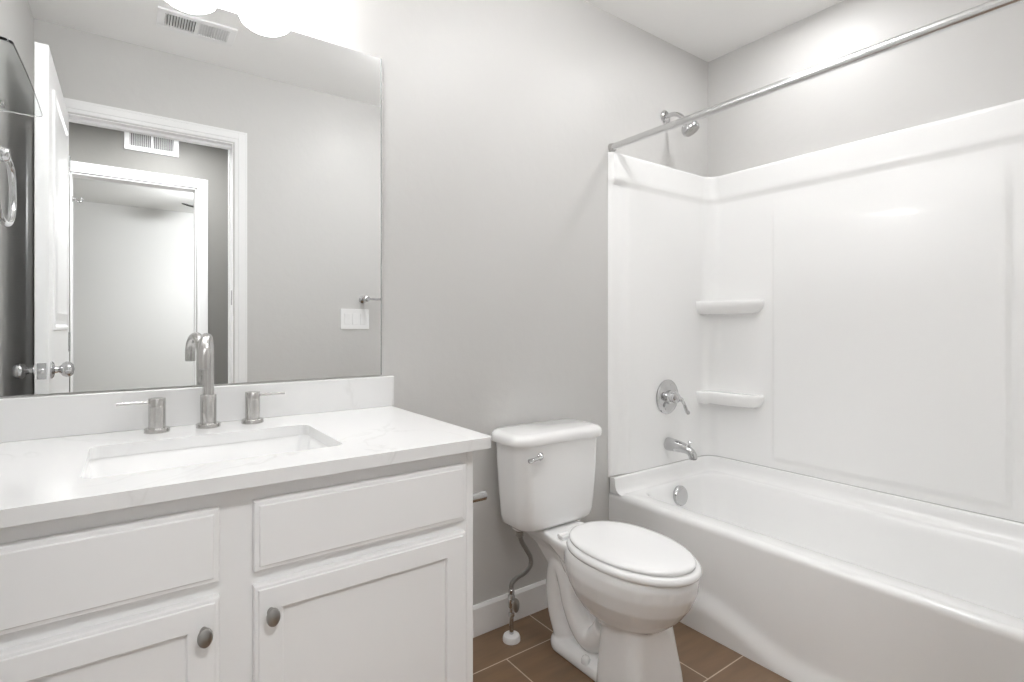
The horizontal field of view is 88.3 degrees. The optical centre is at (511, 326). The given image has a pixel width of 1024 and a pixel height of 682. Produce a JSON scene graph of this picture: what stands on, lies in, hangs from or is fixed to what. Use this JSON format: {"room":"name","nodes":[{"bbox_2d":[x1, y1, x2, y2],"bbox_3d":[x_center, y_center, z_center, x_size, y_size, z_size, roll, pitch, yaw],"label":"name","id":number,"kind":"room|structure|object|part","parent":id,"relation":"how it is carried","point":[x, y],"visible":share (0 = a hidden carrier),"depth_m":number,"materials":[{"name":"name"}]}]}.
{"room":"bathroom","nodes":[
{"label":"bathroom","id":0,"kind":"room"},
{"bbox_2d":[0,0,707,604],"bbox_3d":[-0.137,-0.133,2.015,3.050,2.550,0.100,0,0,-36],"label":"wall","id":1,"kind":"structure","parent":0,"point":[500,118],"depth_m":2.02,"materials":[{"name":"grey paint"}]},
{"bbox_2d":[0,0,381,395],"bbox_3d":[-0.842,-0.360,1.436,1.020,1.038,0.006,0,0,-36],"label":"wall mirror","id":2,"kind":"object","parent":1,"relation":"attached to","point":[173,173],"visible":1,"depth_m":1.40,"materials":[{"name":"silver mirror"}]},
{"bbox_2d":[0,376,393,442],"bbox_3d":[-0.823,0.214,1.440,1.059,0.098,0.019,0,0,-36],"label":"backsplash","id":3,"kind":"structure","parent":1,"relation":"attached to","point":[53,416],"depth_m":1.38,"materials":[{"name":"white stone"}]},
{"bbox_2d":[473,579,547,637],"bbox_3d":[-0.009,1.086,2.037,1.034,0.112,0.014,0,0,-36],"label":"baseboard","id":4,"kind":"structure","parent":1,"relation":"attached to","point":[491,614],"depth_m":2.02,"materials":[{"name":"white paint"}]},
{"bbox_2d":[661,110,699,136],"bbox_3d":[0.816,-0.986,2.541,0.083,0.158,0.177,0,0,-42],"label":"showerhead","id":5,"kind":"object","parent":1,"relation":"attached to","point":[687,130],"visible":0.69,"depth_m":2.52,"materials":[{"name":"silver metal"}]},
{"bbox_3d":[0.798,-1.006,2.554,0.023,0.075,0.116,0,0,-44],"label":"shower arm","id":6,"kind":"part","parent":5,"relation":"part of","materials":[{"name":"silver metal"}]},
{"bbox_2d":[608,0,1023,151],"bbox_3d":[0.912,-0.803,1.734,0.039,0.039,1.587,0,0,-36],"label":"shower rod","id":7,"kind":"object","parent":1,"relation":"attached to","point":[993,6],"visible":0.99,"depth_m":1.60,"materials":[{"name":"silver metal"}]},
{"bbox_2d":[473,608,790,681],"bbox_3d":[0.364,1.182,1.327,3.050,0.080,1.800,0,0,-36],"label":"floor","id":8,"kind":"structure","parent":0,"point":[702,658],"depth_m":1.80,"materials":[{"name":"brown tile"}]},
{"bbox_2d":[0,451,472,681],"bbox_3d":[-0.660,0.716,1.184,1.020,0.852,0.620,0,0,-36],"label":"vanity cabinet","id":9,"kind":"object","parent":8,"relation":"on","point":[362,575],"visible":0.91,"depth_m":0.98,"materials":[{"name":"white paint"}]},
{"bbox_3d":[-0.708,0.390,0.813,0.452,0.131,0.020,0,0,-36],"label":"drawer","id":10,"kind":"part","parent":9,"relation":"part of","materials":[{"name":"white paint"}]},
{"bbox_3d":[-0.708,0.750,0.813,0.452,0.535,0.020,0,0,-36],"label":"cabinet door","id":11,"kind":"part","parent":9,"relation":"part of","materials":[{"name":"white paint"}]},
{"bbox_3d":[-0.531,0.535,0.912,0.024,0.035,0.028,0,0,-36],"label":"door knob","id":12,"kind":"part","parent":9,"relation":"part of","materials":[{"name":"grey metal"}]},
{"bbox_2d":[0,406,490,527],"bbox_3d":[-0.651,0.276,1.196,1.051,0.027,0.617,0,0,-36],"label":"countertop","id":13,"kind":"structure","parent":9,"relation":"on","point":[41,480],"depth_m":1.08,"materials":[{"name":"white stone"}]},
{"bbox_2d":[116,333,284,433],"bbox_3d":[-0.769,0.140,1.339,0.380,0.246,0.141,0,0,-36],"label":"faucet","id":14,"kind":"object","parent":13,"relation":"on","point":[208,399],"visible":1,"depth_m":1.36,"materials":[{"name":"silver metal"}]},
{"bbox_3d":[-0.907,0.188,1.291,0.100,0.019,0.036,0,0,-36],"label":"lever","id":15,"kind":"part","parent":14,"relation":"part of","materials":[{"name":"silver metal"}]},
{"bbox_3d":[-0.881,0.230,1.310,0.054,0.066,0.054,0,0,-36],"label":"handle","id":16,"kind":"part","parent":14,"relation":"part of","materials":[{"name":"silver metal"}]},
{"bbox_3d":[-0.791,0.220,1.375,0.056,0.085,0.056,0,0,-36],"label":"spout","id":17,"kind":"part","parent":14,"relation":"part of","materials":[{"name":"silver metal"}]},
{"bbox_3d":[-0.707,0.230,1.437,0.054,0.066,0.054,0,0,-36],"label":"handle","id":18,"kind":"part","parent":14,"relation":"part of","materials":[{"name":"silver metal"}]},
{"bbox_3d":[-0.681,0.188,1.456,0.100,0.019,0.036,0,0,-36],"label":"lever","id":19,"kind":"part","parent":14,"relation":"part of","materials":[{"name":"silver metal"}]},
{"bbox_2d":[85,435,327,478],"bbox_3d":[-0.644,0.351,1.158,0.507,0.122,0.359,0,0,-36],"label":"sink basin","id":20,"kind":"object","parent":13,"relation":"in","point":[150,461],"visible":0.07,"depth_m":1.27,"materials":[{"name":"white ceramic"}]},
{"bbox_3d":[-0.443,0.535,0.976,0.024,0.035,0.028,0,0,-36],"label":"door knob","id":21,"kind":"part","parent":9,"relation":"part of","materials":[{"name":"grey metal"}]},
{"bbox_3d":[-0.297,0.390,1.112,0.453,0.131,0.020,0,0,-36],"label":"drawer","id":22,"kind":"part","parent":9,"relation":"part of","materials":[{"name":"white paint"}]},
{"bbox_3d":[-0.297,0.750,1.112,0.453,0.535,0.020,0,0,-36],"label":"cabinet door","id":23,"kind":"part","parent":9,"relation":"part of","materials":[{"name":"white paint"}]},
{"bbox_2d":[473,491,486,502],"bbox_3d":[-0.155,0.452,1.442,0.100,0.049,0.193,0,0,-36],"label":"toilet paper holder","id":24,"kind":"object","parent":9,"relation":"attached to","point":[481,495],"visible":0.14,"depth_m":1.39,"materials":[{"name":"silver metal"}]},
{"bbox_2d":[491,419,701,681],"bbox_3d":[0.292,0.763,1.793,0.432,0.765,0.739,0,0,-36],"label":"toilet","id":25,"kind":"object","parent":8,"relation":"on","point":[616,592],"visible":1,"depth_m":1.74,"materials":[{"name":"white ceramic"}]},
{"bbox_2d":[503,531,532,644],"bbox_3d":[0.028,0.948,1.935,0.130,0.388,0.073,0,0,-36],"label":"water supply line","id":26,"kind":"object","parent":25,"relation":"attached to","point":[510,637],"visible":1,"depth_m":1.91,"materials":[{"name":"grey metal"}]},
{"bbox_3d":[0.014,1.000,1.890,0.026,0.049,0.015,0,0,-29],"label":"valve handle","id":27,"kind":"part","parent":26,"relation":"part of","materials":[{"name":"grey metal"}]},
{"bbox_3d":[0.086,0.459,1.838,0.078,0.028,0.021,0,0,-40],"label":"flush lever","id":28,"kind":"part","parent":25,"relation":"part of","materials":[{"name":"silver metal"}]},
{"bbox_3d":[0.137,0.577,2.007,0.394,0.314,0.194,0,0,-36],"label":"tank","id":29,"kind":"part","parent":25,"relation":"part of","materials":[{"name":"white ceramic"}]},
{"bbox_3d":[0.138,0.400,2.004,0.432,0.039,0.216,0,0,-36],"label":"tank lid","id":30,"kind":"part","parent":25,"relation":"part of","materials":[{"name":"white ceramic"}]},
{"bbox_3d":[0.304,0.940,1.797,0.334,0.412,0.707,0,0,-36],"label":"bowl","id":31,"kind":"part","parent":25,"relation":"part of","materials":[{"name":"white ceramic"}]},
{"bbox_3d":[0.379,0.702,1.694,0.304,0.019,0.445,0,0,-36],"label":"seat lid","id":32,"kind":"part","parent":25,"relation":"part of","materials":[{"name":"white plastic"}]},
{"bbox_3d":[0.383,0.726,1.688,0.330,0.025,0.462,0,0,-36],"label":"seat","id":33,"kind":"part","parent":25,"relation":"part of","materials":[{"name":"white plastic"}]},
{"bbox_2d":[609,456,1023,681],"bbox_3d":[1.197,0.909,1.941,0.772,0.467,1.587,0,0,-36],"label":"bathtub","id":34,"kind":"object","parent":8,"relation":"on","point":[805,578],"visible":0.8,"depth_m":1.84,"materials":[{"name":"white plastic"}]},
{"bbox_3d":[0.799,0.802,2.497,0.092,0.093,0.031,0,0,-36],"label":"overflow plate","id":35,"kind":"part","parent":34,"relation":"part of","materials":[{"name":"silver metal"}]},
{"bbox_2d":[611,455,1020,522],"bbox_3d":[1.210,0.675,1.951,0.741,0.001,1.582,0,0,-36],"label":"caulk line","id":36,"kind":"structure","parent":34,"relation":"on","point":[703,455],"depth_m":2.36,"materials":[{"name":"grey"}]},
{"bbox_2d":[584,0,843,61],"bbox_3d":[0.364,-1.448,1.327,3.050,0.080,1.800,0,0,-36],"label":"ceiling","id":37,"kind":"structure","parent":0,"point":[708,30],"depth_m":2.41,"materials":[{"name":"white paint"}]},
{"bbox_2d":[708,0,1023,176],"bbox_3d":[1.586,-0.133,2.155,0.100,2.550,1.700,0,0,-36],"label":"wall","id":38,"kind":"structure","parent":0,"point":[978,64],"depth_m":2.24,"materials":[{"name":"grey paint"}]},
{"bbox_2d":[608,99,1023,522],"bbox_3d":[1.204,-0.054,1.946,0.760,1.456,1.587,0,0,-36],"label":"tub surround","id":39,"kind":"object","parent":38,"relation":"attached to","point":[852,313],"visible":0.99,"depth_m":2.25,"materials":[{"name":"white plastic"}]},
{"bbox_2d":[656,380,689,414],"bbox_3d":[0.787,0.344,2.534,0.168,0.168,0.102,0,0,-36],"label":"shower valve","id":40,"kind":"object","parent":39,"relation":"attached to","point":[667,395],"visible":1,"depth_m":2.54,"materials":[{"name":"silver metal"}]},
{"bbox_3d":[0.821,0.378,2.526,0.063,0.093,0.025,0,0,7],"label":"lever","id":41,"kind":"part","parent":40,"relation":"part of","materials":[{"name":"silver metal"}]},
{"bbox_2d":[664,437,697,459],"bbox_3d":[0.810,0.581,2.514,0.064,0.085,0.162,0,0,-36],"label":"tub spout","id":42,"kind":"object","parent":39,"relation":"attached to","point":[670,444],"visible":1,"depth_m":2.50,"materials":[{"name":"silver metal"}]},
{"bbox_2d":[696,391,763,407],"bbox_3d":[1.083,0.367,2.635,0.124,0.070,0.308,0,0,-36],"label":"corner shelf","id":43,"kind":"object","parent":39,"relation":"attached to","point":[716,399],"depth_m":2.61,"materials":[{"name":"white plastic"}]},
{"bbox_2d":[696,299,763,314],"bbox_3d":[1.083,-0.095,2.635,0.124,0.070,0.308,0,0,-36],"label":"corner shelf","id":44,"kind":"object","parent":39,"relation":"attached to","point":[703,306],"depth_m":2.61,"materials":[{"name":"white plastic"}]}
]}

